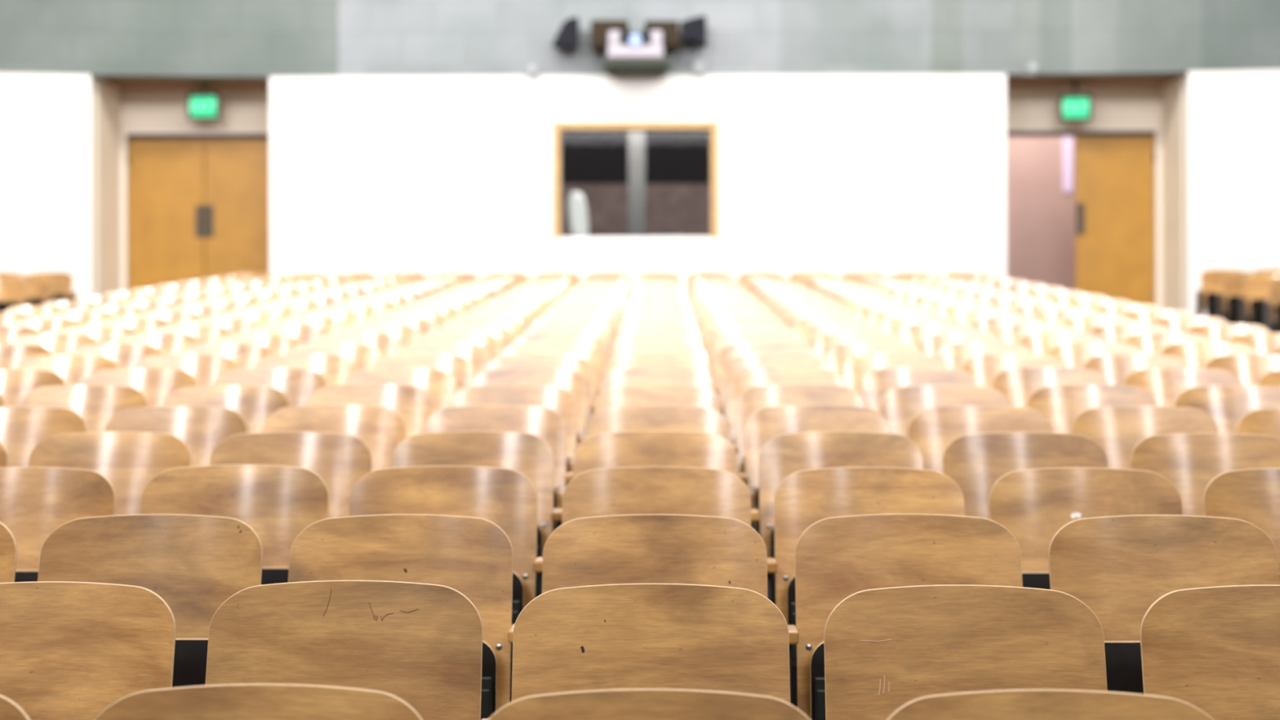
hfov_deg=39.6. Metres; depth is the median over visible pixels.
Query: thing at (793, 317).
seat
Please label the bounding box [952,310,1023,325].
seat
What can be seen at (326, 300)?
seat
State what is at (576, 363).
seat
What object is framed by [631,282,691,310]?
seat
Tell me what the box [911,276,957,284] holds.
seat
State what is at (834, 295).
seat
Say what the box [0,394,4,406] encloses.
seat
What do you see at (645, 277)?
seat
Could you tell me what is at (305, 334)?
seat
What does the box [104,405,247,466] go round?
seat
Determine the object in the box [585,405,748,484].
seat
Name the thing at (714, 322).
seat
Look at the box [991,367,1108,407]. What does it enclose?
seat
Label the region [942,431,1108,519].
seat
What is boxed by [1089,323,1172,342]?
seat
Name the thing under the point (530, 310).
seat
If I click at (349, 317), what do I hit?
seat
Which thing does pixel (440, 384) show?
seat
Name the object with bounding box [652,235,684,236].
paper stack
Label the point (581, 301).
seat
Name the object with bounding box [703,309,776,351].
seat
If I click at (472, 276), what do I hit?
seat
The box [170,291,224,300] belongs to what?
seat
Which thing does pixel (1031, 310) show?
seat
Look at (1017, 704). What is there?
seat
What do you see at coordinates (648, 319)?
seat
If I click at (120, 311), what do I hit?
seat
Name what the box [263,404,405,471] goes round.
seat
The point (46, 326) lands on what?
seat
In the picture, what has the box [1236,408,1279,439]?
seat
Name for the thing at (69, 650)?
seat
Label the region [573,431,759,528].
seat
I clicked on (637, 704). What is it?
seat
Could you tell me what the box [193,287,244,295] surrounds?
seat
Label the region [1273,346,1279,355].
seat
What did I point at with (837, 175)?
wall
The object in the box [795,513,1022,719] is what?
seat
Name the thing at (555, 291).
seat
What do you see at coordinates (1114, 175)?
door
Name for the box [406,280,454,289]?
seat
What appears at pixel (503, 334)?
seat
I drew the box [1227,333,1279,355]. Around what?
seat
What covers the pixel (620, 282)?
seat
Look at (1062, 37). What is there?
wall
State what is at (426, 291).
seat
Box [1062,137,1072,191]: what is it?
window
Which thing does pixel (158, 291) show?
seat
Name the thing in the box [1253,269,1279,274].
seat
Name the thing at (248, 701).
seat
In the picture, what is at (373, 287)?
seat
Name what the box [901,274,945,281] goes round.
seat
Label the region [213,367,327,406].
seat
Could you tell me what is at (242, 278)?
seat
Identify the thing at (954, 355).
seat
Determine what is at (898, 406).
seat
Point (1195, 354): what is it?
seat
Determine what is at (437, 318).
seat
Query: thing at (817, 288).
seat
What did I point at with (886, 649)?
seat
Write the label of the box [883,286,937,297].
seat
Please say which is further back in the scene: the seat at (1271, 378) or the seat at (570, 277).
the seat at (570, 277)
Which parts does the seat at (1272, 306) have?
leg, armrest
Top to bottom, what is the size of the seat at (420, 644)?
0.884 m
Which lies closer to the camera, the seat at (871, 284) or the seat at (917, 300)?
the seat at (917, 300)
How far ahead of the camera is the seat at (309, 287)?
16.64 m
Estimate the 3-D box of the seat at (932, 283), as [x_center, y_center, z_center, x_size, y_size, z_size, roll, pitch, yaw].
[2.997,-0.338,17.136,0.577,0.886,0.313,0,0,4]
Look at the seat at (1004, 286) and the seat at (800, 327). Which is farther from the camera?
the seat at (1004, 286)
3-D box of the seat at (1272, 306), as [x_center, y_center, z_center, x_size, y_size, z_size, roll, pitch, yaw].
[6.494,-0.385,17.578,0.622,0.884,0.310,0,0,2]
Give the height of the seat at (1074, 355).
0.884 m
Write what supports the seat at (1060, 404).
on the floor
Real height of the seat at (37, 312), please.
0.885 m
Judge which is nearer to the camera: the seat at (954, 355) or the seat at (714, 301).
the seat at (954, 355)
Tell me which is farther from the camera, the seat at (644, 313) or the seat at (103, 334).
the seat at (644, 313)
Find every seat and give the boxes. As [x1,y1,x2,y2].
[0,271,20,276]
[0,276,31,312]
[0,311,34,325]
[0,325,42,343]
[0,343,53,369]
[0,369,66,406]
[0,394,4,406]
[0,406,86,466]
[0,441,8,467]
[0,466,115,582]
[0,521,17,582]
[0,581,176,719]
[0,694,30,719]
[4,306,71,318]
[8,274,55,306]
[8,318,83,333]
[11,333,98,355]
[14,355,119,385]
[19,384,147,432]
[27,431,191,515]
[32,271,77,301]
[37,514,262,687]
[41,301,102,311]
[48,311,118,325]
[57,325,137,343]
[67,343,162,368]
[73,295,131,306]
[83,368,197,407]
[85,305,150,317]
[94,683,422,719]
[96,317,171,333]
[103,291,157,300]
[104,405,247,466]
[112,333,199,355]
[116,300,177,311]
[131,288,181,296]
[132,311,201,325]
[133,354,238,386]
[140,464,328,584]
[145,295,201,305]
[151,324,231,343]
[153,284,202,292]
[162,385,289,433]
[163,305,228,318]
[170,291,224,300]
[176,280,222,288]
[177,342,272,368]
[185,317,259,333]
[191,300,251,311]
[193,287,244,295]
[196,278,239,284]
[204,580,488,719]
[209,431,372,518]
[213,333,300,355]
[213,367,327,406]
[214,275,257,281]
[214,295,272,306]
[214,311,284,324]
[215,284,263,291]
[231,272,272,278]
[234,280,279,288]
[236,291,291,300]
[240,305,305,318]
[245,324,326,343]
[253,278,296,284]
[253,354,357,386]
[257,287,308,296]
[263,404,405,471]
[264,299,324,311]
[268,275,311,281]
[272,316,346,333]
[275,284,324,292]
[283,273,324,279]
[284,295,342,306]
[285,342,380,370]
[288,514,515,719]
[292,280,337,288]
[296,310,366,325]
[302,290,357,301]
[306,383,433,438]
[307,277,351,284]
[313,332,400,357]
[318,304,383,318]
[320,287,372,296]
[321,275,364,281]
[334,272,375,278]
[335,283,385,292]
[336,299,399,312]
[337,324,419,346]
[342,368,456,413]
[348,465,542,702]
[349,280,395,288]
[353,294,412,306]
[360,316,435,336]
[362,277,407,285]
[368,290,424,302]
[369,354,473,392]
[375,275,417,282]
[377,310,448,328]
[382,287,435,297]
[385,272,426,279]
[391,431,562,597]
[394,342,489,378]
[395,283,445,293]
[395,304,461,321]
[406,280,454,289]
[409,298,472,315]
[413,332,501,363]
[417,277,462,286]
[422,294,481,308]
[423,404,573,531]
[427,275,471,283]
[431,324,512,355]
[435,290,490,305]
[436,272,477,280]
[445,286,497,299]
[446,316,522,344]
[448,384,580,487]
[454,283,506,295]
[459,310,531,334]
[464,280,511,291]
[471,276,518,288]
[471,303,537,327]
[471,367,587,444]
[480,274,523,284]
[483,298,545,319]
[487,272,528,281]
[487,353,594,431]
[487,688,810,719]
[491,293,550,313]
[501,290,555,307]
[502,342,599,417]
[507,286,561,302]
[511,582,790,703]
[514,331,604,395]
[515,283,565,297]
[520,280,569,294]
[524,324,608,373]
[527,276,573,289]
[531,274,577,288]
[532,315,612,361]
[537,271,580,284]
[541,309,613,360]
[542,514,799,704]
[547,304,617,351]
[554,298,618,340]
[559,293,622,333]
[561,466,777,599]
[568,286,625,316]
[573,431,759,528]
[574,283,625,316]
[578,280,627,306]
[580,276,629,302]
[582,274,631,298]
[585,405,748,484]
[587,271,631,295]
[593,384,738,453]
[600,367,729,428]
[604,352,724,408]
[609,342,719,393]
[613,331,713,377]
[616,323,710,367]
[618,315,706,354]
[622,309,704,346]
[629,289,695,319]
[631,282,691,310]
[631,286,693,315]
[633,276,688,301]
[633,280,690,306]
[635,271,686,293]
[635,274,687,296]
[686,271,729,298]
[688,274,733,302]
[688,276,737,306]
[689,280,739,306]
[691,282,743,311]
[693,286,746,316]
[694,289,751,321]
[696,293,756,332]
[698,298,762,342]
[701,303,768,350]
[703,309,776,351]
[705,315,782,368]
[710,323,792,379]
[713,332,801,395]
[718,341,814,417]
[724,353,829,442]
[728,367,844,444]
[735,384,863,473]
[737,271,781,284]
[741,274,784,287]
[743,276,790,291]
[744,404,888,534]
[747,279,796,296]
[751,282,804,299]
[756,286,809,302]
[759,431,923,604]
[761,289,817,307]
[765,293,825,312]
[771,298,835,319]
[773,466,964,707]
[777,303,844,325]
[785,309,857,334]
[788,271,831,280]
[793,274,837,284]
[794,315,870,343]
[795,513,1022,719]
[800,276,846,287]
[803,323,885,355]
[805,279,854,291]
[812,282,863,295]
[814,331,903,361]
[819,285,872,299]
[823,584,1107,719]
[826,289,884,303]
[826,342,922,377]
[835,293,895,310]
[840,271,883,279]
[842,353,947,395]
[845,298,908,315]
[847,274,892,283]
[855,276,901,286]
[856,304,923,321]
[859,367,976,413]
[864,280,912,288]
[872,282,924,293]
[879,384,1008,438]
[881,315,958,334]
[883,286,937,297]
[886,688,1213,719]
[892,271,933,279]
[897,323,980,346]
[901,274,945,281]
[906,294,965,306]
[907,405,1053,473]
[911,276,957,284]
[916,332,1004,356]
[923,280,970,288]
[934,282,985,292]
[935,303,1001,318]
[936,342,1033,369]
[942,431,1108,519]
[944,271,986,278]
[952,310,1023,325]
[955,273,999,281]
[961,354,1067,387]
[968,276,1013,284]
[972,315,1048,333]
[977,294,1035,305]
[982,279,1028,287]
[988,467,1182,589]
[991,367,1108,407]
[994,323,1075,342]
[995,298,1057,311]
[996,282,1046,291]
[1012,286,1065,295]
[1015,304,1081,316]
[1017,332,1107,355]
[1026,384,1157,434]
[1030,289,1084,299]
[1036,310,1106,324]
[1048,342,1145,368]
[1048,515,1279,693]
[1049,293,1107,305]
[1062,315,1137,333]
[1070,298,1132,310]
[1071,405,1218,469]
[1082,354,1189,386]
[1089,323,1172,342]
[1093,303,1159,316]
[1122,309,1193,324]
[1123,333,1212,354]
[1123,368,1241,406]
[1129,432,1279,515]
[1139,584,1279,719]
[1151,316,1228,333]
[1160,342,1258,368]
[1174,385,1279,433]
[1186,324,1270,342]
[1195,269,1241,322]
[1203,467,1279,574]
[1204,354,1279,385]
[1216,271,1264,324]
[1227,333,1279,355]
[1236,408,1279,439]
[1239,274,1279,333]
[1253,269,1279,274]
[1257,370,1279,386]
[1263,277,1279,333]
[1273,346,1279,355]
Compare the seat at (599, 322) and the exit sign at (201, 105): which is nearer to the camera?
the seat at (599, 322)
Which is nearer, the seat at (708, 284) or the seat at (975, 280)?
the seat at (708, 284)
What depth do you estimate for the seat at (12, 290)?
18.58 m
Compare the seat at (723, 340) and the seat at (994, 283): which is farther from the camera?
the seat at (994, 283)
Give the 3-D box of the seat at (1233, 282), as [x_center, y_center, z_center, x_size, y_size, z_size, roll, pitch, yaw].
[6.511,-0.511,19.068,0.622,0.884,0.310,0,0,2]
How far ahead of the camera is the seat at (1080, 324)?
11.28 m
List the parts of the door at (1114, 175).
push plate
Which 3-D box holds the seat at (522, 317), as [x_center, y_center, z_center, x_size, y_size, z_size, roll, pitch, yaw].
[-0.972,0.097,12.099,0.578,0.885,0.313,0,0,0]
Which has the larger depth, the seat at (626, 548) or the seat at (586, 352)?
the seat at (586, 352)
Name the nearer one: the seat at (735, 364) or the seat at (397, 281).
the seat at (735, 364)
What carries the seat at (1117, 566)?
on the floor
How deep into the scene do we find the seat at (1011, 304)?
13.51 m
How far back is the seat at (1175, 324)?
11.24 m
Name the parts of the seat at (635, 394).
backrest, armrest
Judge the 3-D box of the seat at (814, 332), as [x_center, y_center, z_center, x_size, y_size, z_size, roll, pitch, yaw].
[1.245,0.221,10.547,0.578,0.884,0.312,0,0,3]
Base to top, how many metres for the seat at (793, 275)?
0.884 m
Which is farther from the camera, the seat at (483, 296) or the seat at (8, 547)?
the seat at (483, 296)
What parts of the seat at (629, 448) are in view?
backrest, armrest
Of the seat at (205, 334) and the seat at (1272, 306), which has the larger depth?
the seat at (1272, 306)
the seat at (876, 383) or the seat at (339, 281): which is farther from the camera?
the seat at (339, 281)
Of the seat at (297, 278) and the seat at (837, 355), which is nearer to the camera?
the seat at (837, 355)
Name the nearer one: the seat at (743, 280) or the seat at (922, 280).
the seat at (922, 280)
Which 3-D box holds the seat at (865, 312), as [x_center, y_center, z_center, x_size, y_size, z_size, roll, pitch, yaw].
[1.826,0.037,12.755,0.579,0.886,0.310,0,0,3]
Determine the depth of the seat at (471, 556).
3.98 m
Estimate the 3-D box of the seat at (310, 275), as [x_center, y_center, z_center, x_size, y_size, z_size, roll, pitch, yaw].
[-3.683,-0.518,19.493,0.578,0.885,0.314,0,0,-2]
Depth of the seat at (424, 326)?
11.46 m
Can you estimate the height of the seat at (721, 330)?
0.885 m
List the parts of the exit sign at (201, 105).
lit panel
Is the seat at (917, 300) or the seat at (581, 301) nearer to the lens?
the seat at (581, 301)
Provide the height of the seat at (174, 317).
0.884 m
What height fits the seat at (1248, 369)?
0.885 m
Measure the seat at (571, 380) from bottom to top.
0.884 m
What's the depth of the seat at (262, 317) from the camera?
12.19 m
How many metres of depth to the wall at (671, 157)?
24.60 m
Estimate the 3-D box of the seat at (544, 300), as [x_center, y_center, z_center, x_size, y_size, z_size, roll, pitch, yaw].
[-0.951,-0.093,14.343,0.578,0.885,0.312,0,0,1]
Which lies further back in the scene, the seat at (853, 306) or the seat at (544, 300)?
the seat at (544, 300)
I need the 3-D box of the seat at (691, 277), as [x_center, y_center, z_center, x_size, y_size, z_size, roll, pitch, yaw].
[0.779,-0.471,18.769,0.578,0.884,0.313,0,0,2]
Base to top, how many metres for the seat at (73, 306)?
0.884 m
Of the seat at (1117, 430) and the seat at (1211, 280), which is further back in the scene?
the seat at (1211, 280)
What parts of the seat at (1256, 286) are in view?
leg, armrest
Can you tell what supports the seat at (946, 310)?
on the floor
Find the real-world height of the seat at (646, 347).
0.884 m
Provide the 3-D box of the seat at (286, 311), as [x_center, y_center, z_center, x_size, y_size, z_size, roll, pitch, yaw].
[-2.643,0.040,12.835,0.578,0.884,0.314,0,0,-1]
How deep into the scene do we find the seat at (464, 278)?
18.90 m
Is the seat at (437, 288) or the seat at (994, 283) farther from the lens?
the seat at (994, 283)
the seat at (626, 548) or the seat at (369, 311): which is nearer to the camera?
the seat at (626, 548)
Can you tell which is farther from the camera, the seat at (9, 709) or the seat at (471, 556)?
the seat at (471, 556)
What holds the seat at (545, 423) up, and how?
on the floor
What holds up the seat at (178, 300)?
on the floor
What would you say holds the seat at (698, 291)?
on the floor
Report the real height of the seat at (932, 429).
0.886 m
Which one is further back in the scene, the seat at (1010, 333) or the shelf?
the shelf
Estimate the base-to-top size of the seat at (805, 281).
0.886 m
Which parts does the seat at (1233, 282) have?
leg, armrest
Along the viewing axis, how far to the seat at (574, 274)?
19.65 m
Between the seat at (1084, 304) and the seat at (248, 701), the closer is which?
the seat at (248, 701)
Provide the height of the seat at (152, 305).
0.884 m
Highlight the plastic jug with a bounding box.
[567,191,588,236]
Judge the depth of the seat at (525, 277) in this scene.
19.65 m
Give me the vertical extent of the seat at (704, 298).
0.886 m
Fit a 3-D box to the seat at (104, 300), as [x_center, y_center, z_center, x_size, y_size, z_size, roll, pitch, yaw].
[-4.323,-0.076,14.249,0.624,0.886,0.311,0,0,-3]
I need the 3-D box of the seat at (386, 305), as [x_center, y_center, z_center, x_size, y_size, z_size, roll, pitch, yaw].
[-2.072,-0.027,13.588,0.578,0.884,0.311,0,0,-1]
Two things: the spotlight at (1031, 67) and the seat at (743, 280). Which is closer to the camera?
the seat at (743, 280)
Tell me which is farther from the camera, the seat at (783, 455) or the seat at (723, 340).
the seat at (723, 340)
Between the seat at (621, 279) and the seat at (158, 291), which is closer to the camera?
the seat at (158, 291)
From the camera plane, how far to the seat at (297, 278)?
18.86 m
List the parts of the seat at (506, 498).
backrest, hinge plate, armrest, leg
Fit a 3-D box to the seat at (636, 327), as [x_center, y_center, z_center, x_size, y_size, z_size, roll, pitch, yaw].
[0.131,0.223,10.594,0.578,0.884,0.311,0,0,1]
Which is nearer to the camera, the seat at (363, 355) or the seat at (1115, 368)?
the seat at (1115, 368)
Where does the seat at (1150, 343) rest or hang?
on the floor
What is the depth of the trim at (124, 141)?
23.08 m
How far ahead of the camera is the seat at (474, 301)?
14.44 m
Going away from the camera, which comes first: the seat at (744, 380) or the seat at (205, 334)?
the seat at (744, 380)
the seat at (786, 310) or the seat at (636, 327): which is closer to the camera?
the seat at (636, 327)
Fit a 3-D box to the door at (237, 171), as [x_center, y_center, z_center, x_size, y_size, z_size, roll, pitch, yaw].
[-5.159,-1.581,23.130,0.996,2.654,0.069,0,0,1]
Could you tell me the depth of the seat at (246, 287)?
16.61 m
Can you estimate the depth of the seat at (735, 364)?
8.44 m
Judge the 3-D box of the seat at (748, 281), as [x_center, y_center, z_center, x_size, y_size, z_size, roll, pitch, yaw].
[1.325,-0.409,18.004,0.577,0.884,0.310,0,0,3]
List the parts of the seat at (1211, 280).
leg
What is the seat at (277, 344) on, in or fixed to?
on the floor
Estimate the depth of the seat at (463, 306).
13.69 m
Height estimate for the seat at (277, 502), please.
0.884 m
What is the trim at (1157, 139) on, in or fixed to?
attached to the wall at (1163, 105)
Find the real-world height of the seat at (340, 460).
0.884 m
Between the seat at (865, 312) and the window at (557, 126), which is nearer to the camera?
the seat at (865, 312)
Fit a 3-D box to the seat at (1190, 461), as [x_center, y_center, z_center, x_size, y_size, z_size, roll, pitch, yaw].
[1.750,0.664,5.299,0.578,0.887,0.313,0,0,3]
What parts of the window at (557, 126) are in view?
sill, glass pane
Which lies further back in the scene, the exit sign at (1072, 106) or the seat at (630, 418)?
the exit sign at (1072, 106)
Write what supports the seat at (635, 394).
on the floor
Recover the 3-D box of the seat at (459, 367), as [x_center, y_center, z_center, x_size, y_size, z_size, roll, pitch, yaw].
[-1.015,0.412,8.379,0.578,0.884,0.313,0,0,0]
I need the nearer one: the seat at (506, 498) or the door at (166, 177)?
the seat at (506, 498)
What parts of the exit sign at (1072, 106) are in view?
lit panel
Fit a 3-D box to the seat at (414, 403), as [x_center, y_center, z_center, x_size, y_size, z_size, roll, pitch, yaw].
[-1.035,0.535,6.894,0.578,0.885,0.311,0,0,1]
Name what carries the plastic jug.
on the countertop
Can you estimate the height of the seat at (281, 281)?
0.885 m
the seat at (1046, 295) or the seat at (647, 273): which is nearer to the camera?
the seat at (1046, 295)
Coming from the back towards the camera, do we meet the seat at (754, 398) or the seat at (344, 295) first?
the seat at (344, 295)
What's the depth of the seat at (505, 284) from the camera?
17.42 m
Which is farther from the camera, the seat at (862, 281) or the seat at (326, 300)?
the seat at (862, 281)
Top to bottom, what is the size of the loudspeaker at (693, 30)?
0.369 m
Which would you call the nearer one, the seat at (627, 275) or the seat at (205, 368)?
the seat at (205, 368)
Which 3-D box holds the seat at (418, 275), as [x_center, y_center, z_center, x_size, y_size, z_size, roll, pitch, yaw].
[-2.571,-0.528,19.540,0.578,0.884,0.312,0,0,-1]
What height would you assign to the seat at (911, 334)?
0.884 m
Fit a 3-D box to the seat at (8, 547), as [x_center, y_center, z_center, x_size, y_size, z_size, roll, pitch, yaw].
[-1.620,0.790,3.914,0.578,0.884,0.311,0,0,0]
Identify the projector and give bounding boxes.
[607,30,663,58]
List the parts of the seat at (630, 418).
backrest, armrest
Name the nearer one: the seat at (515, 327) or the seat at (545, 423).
the seat at (545, 423)
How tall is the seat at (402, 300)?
0.885 m
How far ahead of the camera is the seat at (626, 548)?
3.97 m
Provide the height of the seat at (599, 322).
0.884 m
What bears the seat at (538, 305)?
on the floor
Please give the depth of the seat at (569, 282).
18.16 m
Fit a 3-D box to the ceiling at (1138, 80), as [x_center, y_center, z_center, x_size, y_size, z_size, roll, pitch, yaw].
[5.628,-3.592,22.593,2.198,0.121,0.789,0,0,1]
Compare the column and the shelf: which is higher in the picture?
the shelf
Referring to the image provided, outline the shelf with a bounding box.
[602,58,669,77]
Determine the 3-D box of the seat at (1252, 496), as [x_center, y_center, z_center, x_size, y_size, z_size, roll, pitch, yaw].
[1.736,0.725,4.553,0.578,0.886,0.312,0,0,3]
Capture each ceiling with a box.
[102,78,269,90]
[1006,75,1178,87]
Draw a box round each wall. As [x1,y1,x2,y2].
[0,0,94,297]
[90,0,269,79]
[93,78,269,296]
[269,0,1006,295]
[561,131,710,236]
[1005,0,1188,77]
[1006,75,1185,311]
[1006,86,1075,290]
[1184,0,1279,316]
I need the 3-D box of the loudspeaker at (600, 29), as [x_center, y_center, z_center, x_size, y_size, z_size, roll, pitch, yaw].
[-0.369,-3.971,21.799,0.448,0.326,0.412,0,0,1]
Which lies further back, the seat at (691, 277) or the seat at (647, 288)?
the seat at (691, 277)
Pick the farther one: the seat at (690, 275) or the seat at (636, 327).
the seat at (690, 275)
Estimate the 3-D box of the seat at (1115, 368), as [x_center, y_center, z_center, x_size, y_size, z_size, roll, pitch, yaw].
[2.338,0.413,8.241,0.578,0.884,0.311,0,0,4]
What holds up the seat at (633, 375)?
on the floor
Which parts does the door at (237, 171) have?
push plate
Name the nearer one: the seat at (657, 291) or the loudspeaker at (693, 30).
the seat at (657, 291)
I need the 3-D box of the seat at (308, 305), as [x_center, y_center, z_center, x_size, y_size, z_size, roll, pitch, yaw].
[-2.629,-0.021,13.572,0.578,0.884,0.312,0,0,-2]
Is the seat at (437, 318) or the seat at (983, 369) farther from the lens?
the seat at (437, 318)
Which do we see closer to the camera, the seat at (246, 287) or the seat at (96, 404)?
the seat at (96, 404)
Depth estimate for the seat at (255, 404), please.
6.97 m
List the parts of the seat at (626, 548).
backrest, leg, armrest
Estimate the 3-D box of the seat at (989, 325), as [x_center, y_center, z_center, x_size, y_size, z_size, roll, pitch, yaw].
[2.376,0.162,11.229,0.579,0.885,0.313,0,0,4]
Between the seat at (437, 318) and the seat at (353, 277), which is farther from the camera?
the seat at (353, 277)
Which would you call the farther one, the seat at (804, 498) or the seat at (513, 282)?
the seat at (513, 282)
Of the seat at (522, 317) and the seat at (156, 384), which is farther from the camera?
the seat at (522, 317)
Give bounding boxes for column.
[627,132,645,236]
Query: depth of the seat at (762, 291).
15.86 m
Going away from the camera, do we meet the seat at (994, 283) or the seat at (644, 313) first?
the seat at (644, 313)
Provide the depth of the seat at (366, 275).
19.62 m
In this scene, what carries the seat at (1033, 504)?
on the floor
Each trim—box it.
[120,128,269,291]
[126,133,269,139]
[1006,124,1162,309]
[1006,130,1155,137]
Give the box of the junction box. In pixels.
[692,59,705,75]
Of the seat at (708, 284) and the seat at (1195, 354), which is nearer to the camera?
the seat at (1195, 354)
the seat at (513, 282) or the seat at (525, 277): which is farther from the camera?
the seat at (525, 277)
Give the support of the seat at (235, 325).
on the floor
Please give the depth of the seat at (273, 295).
15.15 m
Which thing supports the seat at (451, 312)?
on the floor
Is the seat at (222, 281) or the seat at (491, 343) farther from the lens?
the seat at (222, 281)
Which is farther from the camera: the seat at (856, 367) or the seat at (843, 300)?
the seat at (843, 300)
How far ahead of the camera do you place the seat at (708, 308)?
12.90 m
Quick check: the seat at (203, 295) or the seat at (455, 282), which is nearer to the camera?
the seat at (203, 295)
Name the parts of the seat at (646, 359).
backrest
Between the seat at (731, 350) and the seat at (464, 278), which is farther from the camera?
the seat at (464, 278)
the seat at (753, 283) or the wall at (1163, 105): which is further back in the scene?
the wall at (1163, 105)
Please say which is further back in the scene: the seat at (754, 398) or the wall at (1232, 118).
the wall at (1232, 118)
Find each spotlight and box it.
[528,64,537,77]
[1025,62,1036,75]
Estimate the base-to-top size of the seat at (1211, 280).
0.884 m
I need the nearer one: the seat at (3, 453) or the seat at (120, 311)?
the seat at (3, 453)
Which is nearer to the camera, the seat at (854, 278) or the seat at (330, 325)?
the seat at (330, 325)
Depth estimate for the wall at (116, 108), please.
23.02 m
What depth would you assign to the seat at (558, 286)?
16.67 m
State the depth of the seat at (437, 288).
16.67 m
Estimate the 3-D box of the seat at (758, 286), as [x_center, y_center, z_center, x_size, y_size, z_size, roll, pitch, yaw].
[1.316,-0.281,16.510,0.578,0.885,0.311,0,0,2]
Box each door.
[127,139,204,291]
[204,139,269,278]
[1075,136,1155,305]
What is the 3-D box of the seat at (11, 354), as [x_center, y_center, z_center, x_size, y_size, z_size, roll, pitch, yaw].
[-3.244,0.358,9.087,0.578,0.886,0.313,0,0,-2]
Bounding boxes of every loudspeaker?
[551,17,578,48]
[591,19,628,51]
[644,20,679,50]
[680,15,706,48]
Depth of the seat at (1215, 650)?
3.18 m
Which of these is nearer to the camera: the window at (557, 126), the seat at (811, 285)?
the seat at (811, 285)
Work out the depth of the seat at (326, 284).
17.38 m
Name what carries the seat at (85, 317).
on the floor
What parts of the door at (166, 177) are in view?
push plate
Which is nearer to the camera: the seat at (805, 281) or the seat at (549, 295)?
the seat at (549, 295)
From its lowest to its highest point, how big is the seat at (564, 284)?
0.886 m
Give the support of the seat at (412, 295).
on the floor
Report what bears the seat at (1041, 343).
on the floor
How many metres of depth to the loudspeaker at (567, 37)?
21.61 m
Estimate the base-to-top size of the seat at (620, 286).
0.884 m
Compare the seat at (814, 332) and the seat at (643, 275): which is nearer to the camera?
the seat at (814, 332)
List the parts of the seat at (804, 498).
hinge plate, backrest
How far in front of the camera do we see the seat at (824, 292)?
15.83 m
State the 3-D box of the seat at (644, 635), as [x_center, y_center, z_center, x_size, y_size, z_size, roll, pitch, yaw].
[0.042,0.851,3.144,0.578,0.884,0.313,0,0,1]
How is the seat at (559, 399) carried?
on the floor
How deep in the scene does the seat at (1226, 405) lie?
6.85 m
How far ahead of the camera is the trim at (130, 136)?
23.09 m
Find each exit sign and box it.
[186,84,221,119]
[1057,80,1092,120]
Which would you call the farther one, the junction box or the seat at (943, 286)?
the junction box
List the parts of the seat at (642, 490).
backrest, leg, armrest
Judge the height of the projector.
0.336 m
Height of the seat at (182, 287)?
0.886 m
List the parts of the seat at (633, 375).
backrest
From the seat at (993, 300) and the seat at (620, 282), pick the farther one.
the seat at (620, 282)
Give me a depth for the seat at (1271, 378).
7.56 m
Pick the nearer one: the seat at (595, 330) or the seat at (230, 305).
the seat at (595, 330)
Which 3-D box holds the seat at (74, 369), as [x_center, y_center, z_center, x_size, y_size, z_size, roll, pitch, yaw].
[-2.691,0.419,8.361,0.578,0.884,0.311,0,0,-1]
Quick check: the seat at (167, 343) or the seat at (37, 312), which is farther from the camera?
the seat at (37, 312)
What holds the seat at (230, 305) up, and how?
on the floor
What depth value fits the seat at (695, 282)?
17.38 m
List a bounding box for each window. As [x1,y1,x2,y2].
[552,121,718,246]
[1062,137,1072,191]
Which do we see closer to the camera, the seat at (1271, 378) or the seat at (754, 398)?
the seat at (754, 398)
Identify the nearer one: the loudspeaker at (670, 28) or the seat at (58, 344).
the seat at (58, 344)
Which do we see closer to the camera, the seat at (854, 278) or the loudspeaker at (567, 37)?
the seat at (854, 278)
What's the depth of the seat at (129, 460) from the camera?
5.49 m
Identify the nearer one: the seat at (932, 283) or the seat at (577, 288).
the seat at (577, 288)
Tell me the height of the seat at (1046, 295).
0.884 m
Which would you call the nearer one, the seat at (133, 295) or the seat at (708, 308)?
the seat at (708, 308)
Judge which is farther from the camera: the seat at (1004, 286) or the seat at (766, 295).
the seat at (1004, 286)
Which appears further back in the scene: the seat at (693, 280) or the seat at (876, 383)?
the seat at (693, 280)
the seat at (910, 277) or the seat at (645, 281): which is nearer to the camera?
the seat at (645, 281)
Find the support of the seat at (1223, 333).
on the floor
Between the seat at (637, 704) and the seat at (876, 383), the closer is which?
the seat at (637, 704)
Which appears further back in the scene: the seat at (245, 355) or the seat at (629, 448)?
the seat at (245, 355)
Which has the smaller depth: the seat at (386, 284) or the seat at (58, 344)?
the seat at (58, 344)
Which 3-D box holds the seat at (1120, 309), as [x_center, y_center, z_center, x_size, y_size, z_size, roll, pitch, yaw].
[3.502,0.040,12.622,0.578,0.884,0.310,0,0,5]
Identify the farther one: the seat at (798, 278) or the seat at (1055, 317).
the seat at (798, 278)
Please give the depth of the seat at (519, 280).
18.90 m
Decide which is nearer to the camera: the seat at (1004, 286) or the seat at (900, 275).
the seat at (1004, 286)
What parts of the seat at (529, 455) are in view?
backrest, hinge plate, armrest, leg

